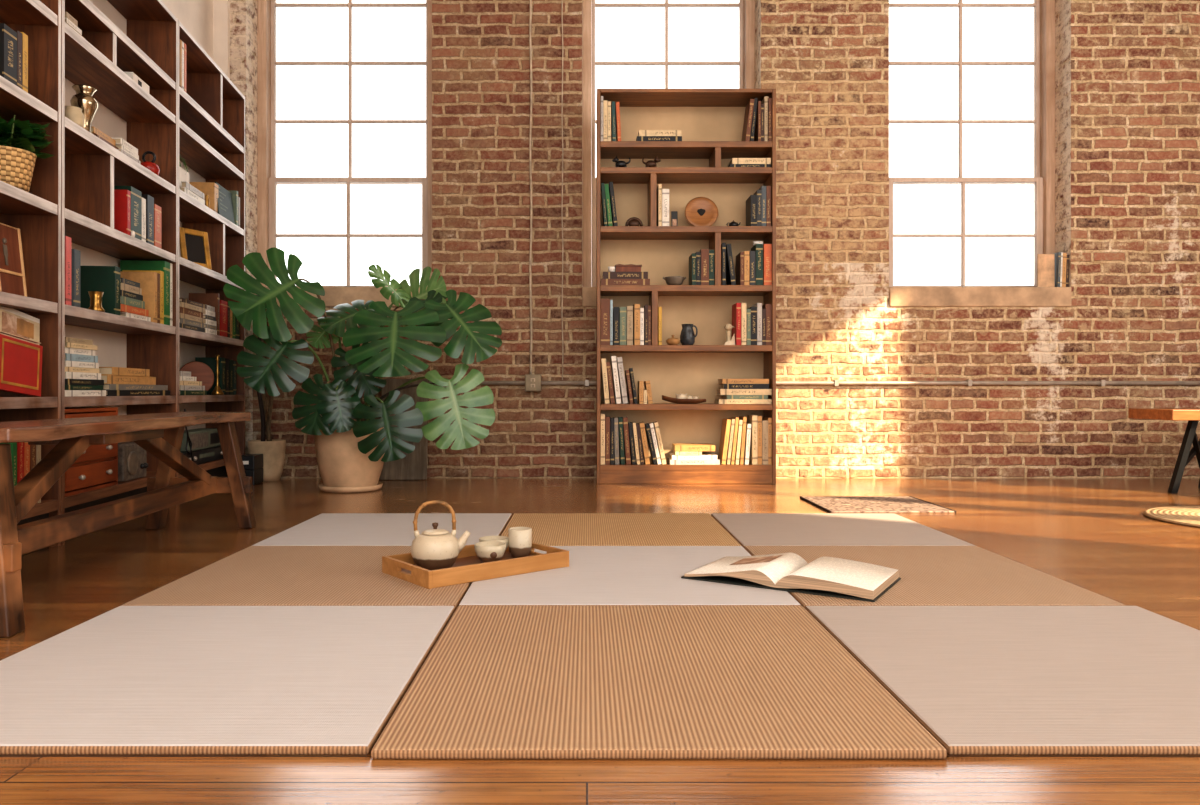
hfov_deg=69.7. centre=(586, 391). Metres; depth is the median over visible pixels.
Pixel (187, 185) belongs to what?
book
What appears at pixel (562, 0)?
conduit pipe
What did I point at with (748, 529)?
mat
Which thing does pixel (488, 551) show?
tea cup
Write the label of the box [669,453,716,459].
book
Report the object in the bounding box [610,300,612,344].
book
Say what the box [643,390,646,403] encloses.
book
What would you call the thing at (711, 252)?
book
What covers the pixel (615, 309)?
book
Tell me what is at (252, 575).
mat
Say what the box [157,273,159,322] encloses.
book
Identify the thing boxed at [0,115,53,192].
potted plant
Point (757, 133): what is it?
book
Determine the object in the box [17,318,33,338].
picture
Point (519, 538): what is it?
tea cup
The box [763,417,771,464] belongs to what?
book
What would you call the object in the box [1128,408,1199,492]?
table
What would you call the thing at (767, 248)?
book
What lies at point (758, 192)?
book
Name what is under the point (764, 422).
book
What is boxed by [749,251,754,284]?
book
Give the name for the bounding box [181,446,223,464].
stereo unit
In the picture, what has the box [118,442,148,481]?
box
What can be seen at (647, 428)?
book
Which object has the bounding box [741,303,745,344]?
book
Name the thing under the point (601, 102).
book
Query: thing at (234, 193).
book
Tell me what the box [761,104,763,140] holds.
book
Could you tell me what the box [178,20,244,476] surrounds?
bookcase
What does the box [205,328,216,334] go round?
book
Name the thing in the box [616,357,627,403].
book
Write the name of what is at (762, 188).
book
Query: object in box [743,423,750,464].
book
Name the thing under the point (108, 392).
book
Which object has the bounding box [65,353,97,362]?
book
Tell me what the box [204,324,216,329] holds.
book
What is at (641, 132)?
book
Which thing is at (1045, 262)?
book
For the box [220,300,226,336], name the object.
book
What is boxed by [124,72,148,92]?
box
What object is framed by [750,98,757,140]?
book
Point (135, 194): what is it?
book
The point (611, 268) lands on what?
cup
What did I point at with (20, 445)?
book
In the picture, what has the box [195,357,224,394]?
book
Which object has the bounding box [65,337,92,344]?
book
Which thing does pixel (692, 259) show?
book
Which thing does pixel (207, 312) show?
book
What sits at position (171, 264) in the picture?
book
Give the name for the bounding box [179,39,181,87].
book
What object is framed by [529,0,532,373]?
vertical conduit
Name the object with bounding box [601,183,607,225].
book
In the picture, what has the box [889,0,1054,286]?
window
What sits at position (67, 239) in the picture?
book
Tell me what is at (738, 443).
book
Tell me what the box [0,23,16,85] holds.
book
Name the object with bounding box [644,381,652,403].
book
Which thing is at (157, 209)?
book
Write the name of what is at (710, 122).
bookcase
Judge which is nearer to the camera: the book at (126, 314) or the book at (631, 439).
the book at (126, 314)
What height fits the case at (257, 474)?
0.084 m
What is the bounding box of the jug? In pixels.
[680,324,697,344]
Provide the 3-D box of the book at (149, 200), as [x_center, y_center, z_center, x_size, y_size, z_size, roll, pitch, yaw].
[-1.952,-0.736,3.698,0.155,0.212,0.069,0,0,-6]
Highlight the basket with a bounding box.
[0,145,36,192]
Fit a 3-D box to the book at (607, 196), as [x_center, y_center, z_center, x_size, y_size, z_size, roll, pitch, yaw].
[0.122,-1.059,4.963,0.046,0.242,0.155,0,0,0]
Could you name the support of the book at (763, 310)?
on the bookcase at (710, 122)
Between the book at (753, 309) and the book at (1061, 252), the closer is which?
the book at (753, 309)
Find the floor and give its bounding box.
[0,478,1199,804]
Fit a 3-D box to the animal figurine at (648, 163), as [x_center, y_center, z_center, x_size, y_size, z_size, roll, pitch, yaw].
[0.367,-1.309,4.930,0.105,0.077,0.042,0,0,0]
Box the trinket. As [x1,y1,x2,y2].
[205,194,209,206]
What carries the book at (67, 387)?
on the book at (67, 392)
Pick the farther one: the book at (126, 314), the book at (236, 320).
the book at (236, 320)
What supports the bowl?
on the bookcase at (710, 122)
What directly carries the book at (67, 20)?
on the book
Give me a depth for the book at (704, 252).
4.89 m
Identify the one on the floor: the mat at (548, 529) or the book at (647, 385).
the mat at (548, 529)
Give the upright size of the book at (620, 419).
0.269 m
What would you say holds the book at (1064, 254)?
on the trim at (898, 296)
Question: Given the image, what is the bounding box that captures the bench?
[0,412,255,637]
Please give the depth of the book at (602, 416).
4.89 m
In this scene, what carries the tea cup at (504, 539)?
on the tray
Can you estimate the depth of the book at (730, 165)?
4.89 m
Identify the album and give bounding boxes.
[0,331,42,396]
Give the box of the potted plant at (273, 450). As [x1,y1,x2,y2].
[248,293,285,480]
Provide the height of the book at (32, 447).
0.233 m
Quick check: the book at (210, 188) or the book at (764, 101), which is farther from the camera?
the book at (764, 101)
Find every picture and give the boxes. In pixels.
[2,312,28,338]
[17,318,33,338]
[185,234,205,263]
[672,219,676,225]
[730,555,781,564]
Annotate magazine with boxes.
[0,306,39,322]
[0,309,39,344]
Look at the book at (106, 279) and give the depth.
3.36 m
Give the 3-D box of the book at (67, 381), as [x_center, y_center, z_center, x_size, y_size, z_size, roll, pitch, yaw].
[-1.905,-0.035,3.129,0.160,0.021,0.297,0,0,-6]
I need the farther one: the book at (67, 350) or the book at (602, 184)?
the book at (602, 184)
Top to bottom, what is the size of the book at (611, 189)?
0.253 m
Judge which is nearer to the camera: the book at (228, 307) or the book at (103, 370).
the book at (103, 370)
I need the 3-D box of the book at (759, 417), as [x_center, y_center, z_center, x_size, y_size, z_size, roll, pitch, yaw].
[0.980,0.274,4.963,0.023,0.276,0.155,0,0,0]
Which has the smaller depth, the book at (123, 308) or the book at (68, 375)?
the book at (68, 375)
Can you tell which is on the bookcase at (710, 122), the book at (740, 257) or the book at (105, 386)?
the book at (740, 257)
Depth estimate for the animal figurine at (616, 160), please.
4.92 m
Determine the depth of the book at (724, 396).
4.89 m
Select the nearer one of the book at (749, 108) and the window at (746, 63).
the book at (749, 108)
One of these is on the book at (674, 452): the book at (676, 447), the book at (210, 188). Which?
the book at (676, 447)
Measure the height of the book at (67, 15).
0.021 m
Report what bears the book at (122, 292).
on the book at (124, 300)
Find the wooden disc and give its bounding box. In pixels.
[180,361,213,390]
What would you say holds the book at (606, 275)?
on the book at (603, 281)
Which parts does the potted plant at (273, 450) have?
pot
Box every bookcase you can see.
[0,0,60,555]
[61,0,177,544]
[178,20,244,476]
[596,89,775,483]
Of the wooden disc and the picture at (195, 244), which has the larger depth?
the wooden disc
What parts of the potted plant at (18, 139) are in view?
stem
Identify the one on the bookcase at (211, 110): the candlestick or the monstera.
the candlestick
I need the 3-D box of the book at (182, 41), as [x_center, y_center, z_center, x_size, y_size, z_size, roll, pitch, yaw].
[-2.011,-1.547,4.115,0.160,0.254,0.021,0,0,-6]
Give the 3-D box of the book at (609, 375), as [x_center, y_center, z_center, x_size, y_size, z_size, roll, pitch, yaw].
[0.133,-0.052,4.963,0.051,0.239,0.155,0,0,0]
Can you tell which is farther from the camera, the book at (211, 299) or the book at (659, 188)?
the book at (659, 188)
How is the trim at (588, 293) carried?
attached to the wall at (1127, 72)
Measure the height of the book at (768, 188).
0.230 m
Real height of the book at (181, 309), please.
0.028 m
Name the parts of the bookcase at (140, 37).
panel, panel, shelf, shelf, shelf, shelf, shelf, shelf, shelf, panel, panel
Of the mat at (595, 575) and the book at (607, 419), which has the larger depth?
the book at (607, 419)
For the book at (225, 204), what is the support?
on the bookcase at (211, 110)
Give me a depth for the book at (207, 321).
4.46 m
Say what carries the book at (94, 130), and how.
on the book at (98, 136)
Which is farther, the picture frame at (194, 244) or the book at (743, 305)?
the book at (743, 305)
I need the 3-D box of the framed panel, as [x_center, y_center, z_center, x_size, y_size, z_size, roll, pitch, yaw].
[-1.837,-0.417,2.671,0.043,0.235,0.300,0,0,-6]
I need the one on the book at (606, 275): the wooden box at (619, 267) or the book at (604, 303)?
the wooden box at (619, 267)
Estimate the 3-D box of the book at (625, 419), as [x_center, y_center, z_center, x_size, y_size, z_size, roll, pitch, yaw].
[0.227,0.278,4.963,0.045,0.269,0.155,0,0,0]
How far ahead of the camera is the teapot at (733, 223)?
4.92 m
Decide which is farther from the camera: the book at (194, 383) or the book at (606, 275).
the book at (606, 275)
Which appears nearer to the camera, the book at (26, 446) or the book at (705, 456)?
the book at (26, 446)
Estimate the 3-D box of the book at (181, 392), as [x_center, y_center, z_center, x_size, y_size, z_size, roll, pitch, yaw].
[-1.991,0.004,4.213,0.140,0.023,0.360,0,0,-6]
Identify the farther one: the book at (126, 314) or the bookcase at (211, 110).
the bookcase at (211, 110)
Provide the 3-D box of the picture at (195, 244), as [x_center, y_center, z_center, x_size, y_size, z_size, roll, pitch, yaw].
[-1.996,-0.728,4.386,0.004,0.144,0.114,-10,-4,25]
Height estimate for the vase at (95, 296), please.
0.074 m
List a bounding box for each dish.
[662,395,705,403]
[666,335,679,344]
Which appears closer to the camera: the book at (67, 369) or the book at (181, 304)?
the book at (67, 369)
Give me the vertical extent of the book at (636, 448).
0.237 m
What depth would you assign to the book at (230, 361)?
4.86 m
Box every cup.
[474,541,505,562]
[479,536,508,550]
[508,527,531,557]
[608,266,614,271]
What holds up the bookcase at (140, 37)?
on the floor
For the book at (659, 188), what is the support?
on the bookcase at (710, 122)
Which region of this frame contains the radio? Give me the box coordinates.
[180,428,220,451]
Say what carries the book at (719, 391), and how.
on the book at (724, 396)
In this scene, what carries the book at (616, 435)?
on the bookcase at (710, 122)
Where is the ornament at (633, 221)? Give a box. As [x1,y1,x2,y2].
[625,217,642,225]
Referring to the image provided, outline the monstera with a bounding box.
[223,247,501,492]
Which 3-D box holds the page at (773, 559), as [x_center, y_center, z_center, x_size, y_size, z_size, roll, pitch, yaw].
[0.475,0.471,2.420,0.118,0.022,0.115,0,0,32]
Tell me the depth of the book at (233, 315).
4.86 m
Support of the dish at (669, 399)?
on the bookcase at (710, 122)
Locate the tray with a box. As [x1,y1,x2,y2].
[382,542,568,588]
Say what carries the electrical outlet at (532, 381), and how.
attached to the wall at (1127, 72)
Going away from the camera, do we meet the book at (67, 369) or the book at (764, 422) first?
the book at (67, 369)
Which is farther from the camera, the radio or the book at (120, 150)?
the radio
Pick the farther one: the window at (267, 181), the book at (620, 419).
the window at (267, 181)
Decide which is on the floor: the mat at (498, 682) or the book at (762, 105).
the mat at (498, 682)
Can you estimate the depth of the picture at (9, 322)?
2.68 m
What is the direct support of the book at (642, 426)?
on the bookcase at (710, 122)
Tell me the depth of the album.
2.68 m
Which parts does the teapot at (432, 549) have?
handle, knob, lid, spout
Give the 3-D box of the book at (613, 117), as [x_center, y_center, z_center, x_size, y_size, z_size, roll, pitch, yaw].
[0.152,-1.533,4.963,0.020,0.229,0.155,-1,0,0]
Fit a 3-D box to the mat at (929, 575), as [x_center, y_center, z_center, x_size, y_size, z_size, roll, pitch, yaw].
[0.899,0.512,2.439,0.766,0.015,0.784,0,0,0]
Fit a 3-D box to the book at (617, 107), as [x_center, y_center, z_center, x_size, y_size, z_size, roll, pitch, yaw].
[0.179,-1.532,4.963,0.031,0.226,0.155,0,0,0]
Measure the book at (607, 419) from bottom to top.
0.271 m
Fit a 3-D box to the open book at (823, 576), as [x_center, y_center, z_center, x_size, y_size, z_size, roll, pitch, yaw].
[0.550,0.482,2.329,0.510,0.044,0.298,0,0,32]
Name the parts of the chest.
knob, drawer, drawer, drawer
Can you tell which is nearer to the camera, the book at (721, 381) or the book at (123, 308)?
the book at (123, 308)
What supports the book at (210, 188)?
on the bookcase at (211, 110)
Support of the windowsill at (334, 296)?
attached to the wall at (1127, 72)
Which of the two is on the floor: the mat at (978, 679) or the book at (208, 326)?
the mat at (978, 679)
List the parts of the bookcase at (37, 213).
shelf, shelf, shelf, shelf, shelf, shelf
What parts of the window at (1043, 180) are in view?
sash, sash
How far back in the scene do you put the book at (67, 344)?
3.10 m
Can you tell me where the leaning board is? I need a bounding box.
[379,379,428,479]
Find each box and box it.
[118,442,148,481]
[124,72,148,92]
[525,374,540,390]
[615,264,641,271]
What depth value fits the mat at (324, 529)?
3.21 m
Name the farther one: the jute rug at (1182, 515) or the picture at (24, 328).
the jute rug at (1182, 515)
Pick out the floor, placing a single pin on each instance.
(1095, 535)
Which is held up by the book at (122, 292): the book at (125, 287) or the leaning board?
the book at (125, 287)
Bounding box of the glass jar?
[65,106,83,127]
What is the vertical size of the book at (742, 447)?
0.271 m
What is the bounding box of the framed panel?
[0,223,26,296]
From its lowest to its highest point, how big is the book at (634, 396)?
0.204 m
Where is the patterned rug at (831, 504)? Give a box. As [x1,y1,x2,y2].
[800,496,955,512]
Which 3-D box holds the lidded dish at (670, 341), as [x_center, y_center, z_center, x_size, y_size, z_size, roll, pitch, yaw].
[0.493,-0.298,4.940,0.082,0.062,0.082,0,0,0]
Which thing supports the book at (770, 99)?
on the bookcase at (710, 122)
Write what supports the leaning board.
on the floor
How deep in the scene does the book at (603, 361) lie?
4.89 m
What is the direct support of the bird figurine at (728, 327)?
on the bookcase at (710, 122)
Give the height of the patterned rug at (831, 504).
0.008 m
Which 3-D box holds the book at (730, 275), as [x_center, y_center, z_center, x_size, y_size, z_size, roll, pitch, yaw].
[0.818,-0.723,4.963,0.054,0.236,0.155,0,0,0]
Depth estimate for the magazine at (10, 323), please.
2.73 m
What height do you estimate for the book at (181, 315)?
0.023 m
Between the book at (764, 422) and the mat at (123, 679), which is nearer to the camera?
the mat at (123, 679)
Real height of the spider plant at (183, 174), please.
0.206 m
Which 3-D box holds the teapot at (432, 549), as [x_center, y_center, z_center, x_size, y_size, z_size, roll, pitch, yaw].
[-0.418,0.397,2.403,0.146,0.190,0.134,0,0,30]
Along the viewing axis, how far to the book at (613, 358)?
4.89 m
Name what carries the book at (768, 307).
on the bookcase at (710, 122)
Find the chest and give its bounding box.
[65,407,117,496]
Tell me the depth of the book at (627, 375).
4.89 m
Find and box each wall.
[162,0,212,58]
[230,0,1199,477]
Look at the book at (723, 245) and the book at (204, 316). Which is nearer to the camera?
the book at (204, 316)
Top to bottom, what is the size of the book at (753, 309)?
0.216 m
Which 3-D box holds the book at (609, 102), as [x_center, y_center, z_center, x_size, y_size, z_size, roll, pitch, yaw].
[0.127,-1.533,4.963,0.018,0.229,0.155,0,0,0]
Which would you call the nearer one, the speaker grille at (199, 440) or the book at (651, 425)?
the speaker grille at (199, 440)
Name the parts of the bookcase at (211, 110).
panel, panel, panel, shelf, shelf, shelf, shelf, shelf, shelf, shelf, panel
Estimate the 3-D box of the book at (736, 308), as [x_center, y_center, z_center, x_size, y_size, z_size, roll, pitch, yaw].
[0.861,-0.385,4.963,0.027,0.239,0.155,0,0,0]
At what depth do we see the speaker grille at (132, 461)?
3.52 m
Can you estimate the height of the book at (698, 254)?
0.189 m
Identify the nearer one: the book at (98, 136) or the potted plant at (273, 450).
the book at (98, 136)
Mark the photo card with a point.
(674, 214)
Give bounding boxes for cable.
[184,409,192,460]
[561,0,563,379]
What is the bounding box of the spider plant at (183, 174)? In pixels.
[179,154,188,188]
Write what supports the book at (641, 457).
on the bookcase at (710, 122)
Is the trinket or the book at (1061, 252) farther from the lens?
the book at (1061, 252)
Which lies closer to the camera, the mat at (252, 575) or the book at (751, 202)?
the mat at (252, 575)
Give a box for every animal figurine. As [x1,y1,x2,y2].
[612,156,630,166]
[642,156,660,166]
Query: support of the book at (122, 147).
on the book at (120, 150)
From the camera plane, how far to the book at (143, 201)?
3.63 m
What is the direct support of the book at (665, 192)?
on the bookcase at (710, 122)
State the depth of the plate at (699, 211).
4.98 m
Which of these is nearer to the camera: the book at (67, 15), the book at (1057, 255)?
the book at (67, 15)
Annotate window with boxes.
[257,0,431,286]
[582,0,754,286]
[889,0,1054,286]
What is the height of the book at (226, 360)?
0.201 m
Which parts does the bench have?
leg, seat, leg, leg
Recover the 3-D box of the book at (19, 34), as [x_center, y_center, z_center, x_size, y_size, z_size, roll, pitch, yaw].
[-1.858,-1.035,2.688,0.170,0.183,0.028,0,0,-6]
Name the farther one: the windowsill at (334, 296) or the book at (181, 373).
the windowsill at (334, 296)
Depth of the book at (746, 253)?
4.89 m
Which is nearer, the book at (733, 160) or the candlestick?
the candlestick
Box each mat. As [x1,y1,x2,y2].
[0,606,454,753]
[122,546,471,608]
[252,513,511,545]
[371,606,946,758]
[459,546,800,605]
[501,513,740,545]
[711,513,974,547]
[744,546,1125,607]
[805,606,1199,753]
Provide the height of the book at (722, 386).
0.028 m
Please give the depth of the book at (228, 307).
4.77 m
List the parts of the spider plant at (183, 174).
planter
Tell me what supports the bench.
on the floor
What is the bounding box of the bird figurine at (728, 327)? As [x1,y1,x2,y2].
[724,324,734,344]
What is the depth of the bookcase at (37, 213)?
2.89 m
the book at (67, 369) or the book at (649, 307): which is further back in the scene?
the book at (649, 307)
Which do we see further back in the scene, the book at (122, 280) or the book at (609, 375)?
the book at (609, 375)
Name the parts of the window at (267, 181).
sash, sash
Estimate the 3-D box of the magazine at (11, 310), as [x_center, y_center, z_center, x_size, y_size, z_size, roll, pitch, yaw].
[-1.814,-0.130,2.752,0.022,0.290,0.272,0,0,-6]
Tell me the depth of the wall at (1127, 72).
5.21 m
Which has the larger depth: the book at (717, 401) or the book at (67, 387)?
the book at (717, 401)
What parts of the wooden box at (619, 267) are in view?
lid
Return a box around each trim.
[213,0,229,78]
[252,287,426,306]
[582,287,595,306]
[889,287,1070,306]
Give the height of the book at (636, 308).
0.233 m
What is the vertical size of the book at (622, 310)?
0.216 m
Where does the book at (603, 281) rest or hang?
on the bookcase at (710, 122)
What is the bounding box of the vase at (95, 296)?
[88,291,104,311]
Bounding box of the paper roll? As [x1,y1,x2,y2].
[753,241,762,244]
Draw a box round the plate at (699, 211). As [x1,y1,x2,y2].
[685,197,717,225]
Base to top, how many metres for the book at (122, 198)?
0.185 m
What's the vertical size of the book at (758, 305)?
0.239 m
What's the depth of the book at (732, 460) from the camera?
4.89 m
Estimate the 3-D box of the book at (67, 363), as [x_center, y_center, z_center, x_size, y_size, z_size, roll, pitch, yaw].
[-1.904,-0.099,3.112,0.160,0.021,0.249,0,0,-6]
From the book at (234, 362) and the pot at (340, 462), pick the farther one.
the book at (234, 362)
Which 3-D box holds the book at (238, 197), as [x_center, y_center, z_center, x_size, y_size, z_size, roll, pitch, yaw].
[-2.078,-1.032,4.961,0.150,0.178,0.027,0,0,-6]
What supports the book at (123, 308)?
on the book at (126, 314)
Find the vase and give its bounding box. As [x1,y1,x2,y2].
[70,84,98,132]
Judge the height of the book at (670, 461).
0.028 m
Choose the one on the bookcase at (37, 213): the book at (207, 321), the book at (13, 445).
the book at (13, 445)
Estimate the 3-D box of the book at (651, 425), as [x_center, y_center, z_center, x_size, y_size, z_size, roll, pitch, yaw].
[0.388,0.294,4.963,0.068,0.236,0.155,0,0,0]
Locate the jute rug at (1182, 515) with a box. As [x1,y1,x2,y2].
[1143,506,1199,527]
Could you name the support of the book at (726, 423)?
on the bookcase at (710, 122)
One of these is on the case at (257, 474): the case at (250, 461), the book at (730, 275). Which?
the case at (250, 461)
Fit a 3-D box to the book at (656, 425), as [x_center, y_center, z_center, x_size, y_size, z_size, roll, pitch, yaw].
[0.416,0.291,4.963,0.070,0.242,0.155,0,0,0]
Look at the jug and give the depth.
4.91 m
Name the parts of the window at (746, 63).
sash, sash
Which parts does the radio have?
dial panel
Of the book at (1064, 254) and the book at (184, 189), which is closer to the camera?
the book at (184, 189)
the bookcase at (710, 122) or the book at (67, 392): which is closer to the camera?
the book at (67, 392)
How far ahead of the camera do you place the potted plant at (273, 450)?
5.03 m
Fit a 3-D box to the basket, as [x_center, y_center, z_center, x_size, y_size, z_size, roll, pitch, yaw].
[-1.864,-0.700,2.761,0.171,0.138,0.172,0,0,-6]
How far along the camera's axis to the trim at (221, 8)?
5.18 m
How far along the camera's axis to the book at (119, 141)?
3.48 m
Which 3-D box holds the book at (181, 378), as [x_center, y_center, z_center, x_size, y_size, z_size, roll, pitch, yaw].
[-1.986,-0.064,4.140,0.140,0.021,0.214,0,0,-6]
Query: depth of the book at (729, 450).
4.89 m
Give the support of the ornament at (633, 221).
on the bookcase at (710, 122)
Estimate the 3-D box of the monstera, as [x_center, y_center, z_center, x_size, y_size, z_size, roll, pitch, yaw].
[-1.154,-0.118,4.499,1.422,1.274,0.620,0,0,0]
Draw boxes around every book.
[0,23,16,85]
[0,443,16,486]
[14,30,21,88]
[17,442,23,483]
[21,32,27,92]
[24,442,29,476]
[30,445,35,470]
[36,445,40,502]
[65,11,77,26]
[65,18,81,34]
[65,236,70,304]
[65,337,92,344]
[65,342,97,349]
[65,347,94,355]
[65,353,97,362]
[65,360,98,367]
[65,367,98,372]
[65,372,100,379]
[65,379,103,384]
[65,385,102,389]
[65,390,105,395]
[71,249,79,306]
[80,266,119,314]
[91,126,115,145]
[94,134,118,148]
[98,367,149,376]
[101,375,155,384]
[103,384,167,389]
[106,390,169,395]
[112,138,137,154]
[114,186,140,239]
[114,189,130,235]
[116,144,138,159]
[117,149,140,163]
[120,260,169,324]
[120,271,156,322]
[120,278,139,287]
[120,283,141,294]
[120,290,142,300]
[120,296,144,308]
[120,304,148,316]
[120,312,150,321]
[122,270,163,323]
[141,194,153,244]
[141,197,145,241]
[154,204,160,247]
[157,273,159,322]
[170,263,172,325]
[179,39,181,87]
[179,187,204,204]
[179,298,206,308]
[179,302,204,312]
[179,307,202,317]
[179,313,204,323]
[179,318,203,327]
[179,323,204,331]
[179,371,190,376]
[179,376,195,380]
[179,381,201,385]
[179,385,204,389]
[179,390,206,394]
[181,182,203,198]
[182,41,183,89]
[184,43,185,91]
[189,182,217,212]
[189,293,219,334]
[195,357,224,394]
[203,310,214,316]
[203,315,215,320]
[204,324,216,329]
[205,305,214,311]
[205,319,216,325]
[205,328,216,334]
[215,182,234,223]
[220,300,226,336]
[225,358,228,394]
[227,302,229,337]
[228,190,237,225]
[229,360,232,394]
[230,309,231,337]
[232,312,234,338]
[233,361,235,394]
[235,316,238,338]
[238,197,239,226]
[600,96,602,140]
[600,299,609,344]
[600,413,604,464]
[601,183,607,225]
[601,279,649,284]
[601,358,609,403]
[602,272,647,278]
[603,100,606,140]
[604,184,612,225]
[605,416,609,464]
[606,362,614,403]
[607,101,610,140]
[609,182,617,225]
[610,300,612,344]
[610,356,620,403]
[610,417,613,464]
[611,101,615,140]
[613,307,618,344]
[614,417,618,464]
[615,102,620,140]
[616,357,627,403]
[618,417,624,464]
[619,307,625,344]
[623,417,630,464]
[625,370,632,403]
[626,306,632,344]
[628,422,635,464]
[629,368,637,403]
[632,422,639,464]
[633,304,639,344]
[636,136,681,140]
[636,423,643,464]
[638,130,680,135]
[638,381,642,403]
[638,422,649,464]
[640,308,643,344]
[643,305,647,344]
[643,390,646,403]
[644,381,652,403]
[644,423,656,464]
[648,306,650,344]
[648,422,660,464]
[652,421,665,464]
[657,184,661,225]
[658,307,661,344]
[662,189,668,225]
[667,457,719,464]
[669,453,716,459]
[672,444,714,450]
[673,450,701,454]
[681,552,900,601]
[689,253,695,284]
[696,252,700,284]
[699,249,708,284]
[709,250,713,284]
[715,399,771,403]
[716,389,771,394]
[718,379,768,383]
[718,419,730,464]
[719,384,768,388]
[721,243,725,284]
[722,395,767,398]
[726,244,735,284]
[726,418,734,464]
[728,158,770,165]
[728,164,769,166]
[730,417,738,464]
[732,303,740,344]
[734,420,742,464]
[736,252,743,284]
[739,416,746,464]
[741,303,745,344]
[742,99,753,140]
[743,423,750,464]
[744,251,748,284]
[746,195,756,225]
[746,309,750,344]
[747,415,757,464]
[748,307,756,344]
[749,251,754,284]
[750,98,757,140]
[751,244,762,284]
[752,303,761,344]
[753,190,760,225]
[754,101,760,140]
[758,415,761,464]
[759,186,765,225]
[761,96,768,140]
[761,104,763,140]
[762,304,771,344]
[762,309,765,344]
[762,420,767,464]
[763,244,771,284]
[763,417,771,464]
[766,186,770,225]
[768,98,771,140]
[1037,254,1054,286]
[1054,252,1060,286]
[1060,252,1062,286]
[1062,253,1066,286]
[1066,255,1069,286]
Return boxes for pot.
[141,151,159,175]
[315,427,384,486]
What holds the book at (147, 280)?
on the bookcase at (140, 37)
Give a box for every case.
[241,454,262,469]
[245,468,262,484]
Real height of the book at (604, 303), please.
0.264 m
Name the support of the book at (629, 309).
on the bookcase at (710, 122)
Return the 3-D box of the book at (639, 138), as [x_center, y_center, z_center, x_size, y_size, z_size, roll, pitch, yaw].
[0.411,-1.434,4.970,0.255,0.031,0.170,0,0,0]
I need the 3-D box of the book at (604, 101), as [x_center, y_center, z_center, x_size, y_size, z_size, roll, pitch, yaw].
[0.105,-1.536,4.963,0.023,0.234,0.155,0,0,0]
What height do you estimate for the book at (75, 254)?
0.205 m
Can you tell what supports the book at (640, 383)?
on the bookcase at (710, 122)
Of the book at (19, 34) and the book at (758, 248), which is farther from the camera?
the book at (758, 248)
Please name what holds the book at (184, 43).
on the bookcase at (211, 110)
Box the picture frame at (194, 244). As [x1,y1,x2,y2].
[179,227,211,269]
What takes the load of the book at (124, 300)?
on the book at (123, 308)
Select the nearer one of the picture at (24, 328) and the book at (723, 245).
the picture at (24, 328)
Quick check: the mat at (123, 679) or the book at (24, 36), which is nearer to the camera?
the mat at (123, 679)
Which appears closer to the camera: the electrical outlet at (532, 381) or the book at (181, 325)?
the book at (181, 325)
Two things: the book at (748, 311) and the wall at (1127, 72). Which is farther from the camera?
the wall at (1127, 72)
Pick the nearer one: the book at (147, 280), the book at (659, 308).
the book at (147, 280)
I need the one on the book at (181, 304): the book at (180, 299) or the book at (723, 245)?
the book at (180, 299)
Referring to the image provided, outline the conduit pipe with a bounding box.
[323,380,1199,385]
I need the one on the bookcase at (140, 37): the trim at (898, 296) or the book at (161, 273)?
the book at (161, 273)
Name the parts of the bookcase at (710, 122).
panel, panel, shelf, shelf, shelf, shelf, shelf, shelf, shelf, panel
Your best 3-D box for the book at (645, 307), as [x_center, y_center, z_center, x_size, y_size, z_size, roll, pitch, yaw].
[0.337,-0.380,4.963,0.017,0.228,0.155,0,0,0]
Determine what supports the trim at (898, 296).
attached to the wall at (1127, 72)
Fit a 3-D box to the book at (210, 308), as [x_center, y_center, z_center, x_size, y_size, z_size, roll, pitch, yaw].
[-2.016,-0.432,4.449,0.140,0.026,0.138,0,0,-6]
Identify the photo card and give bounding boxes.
[671,211,677,225]
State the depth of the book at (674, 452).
4.89 m
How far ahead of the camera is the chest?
3.17 m
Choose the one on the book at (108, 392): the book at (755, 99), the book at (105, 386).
the book at (105, 386)
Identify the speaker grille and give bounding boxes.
[127,451,137,474]
[190,432,207,448]
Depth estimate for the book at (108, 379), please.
3.50 m
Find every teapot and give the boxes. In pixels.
[411,500,470,569]
[726,220,740,225]
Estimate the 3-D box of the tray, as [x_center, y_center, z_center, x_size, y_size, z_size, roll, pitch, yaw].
[-0.312,0.482,2.452,0.455,0.045,0.268,0,0,-39]
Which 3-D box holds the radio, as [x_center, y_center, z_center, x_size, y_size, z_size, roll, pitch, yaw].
[-2.011,0.243,4.414,0.121,0.094,0.505,0,0,-6]
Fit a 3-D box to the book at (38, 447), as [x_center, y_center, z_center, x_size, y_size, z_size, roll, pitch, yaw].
[-1.862,0.249,2.803,0.155,0.225,0.019,0,0,-6]
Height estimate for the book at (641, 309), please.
0.211 m
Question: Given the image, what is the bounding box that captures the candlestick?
[211,355,223,394]
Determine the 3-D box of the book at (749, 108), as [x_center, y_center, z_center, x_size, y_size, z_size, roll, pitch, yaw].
[0.924,-1.540,4.963,0.051,0.244,0.155,0,0,0]

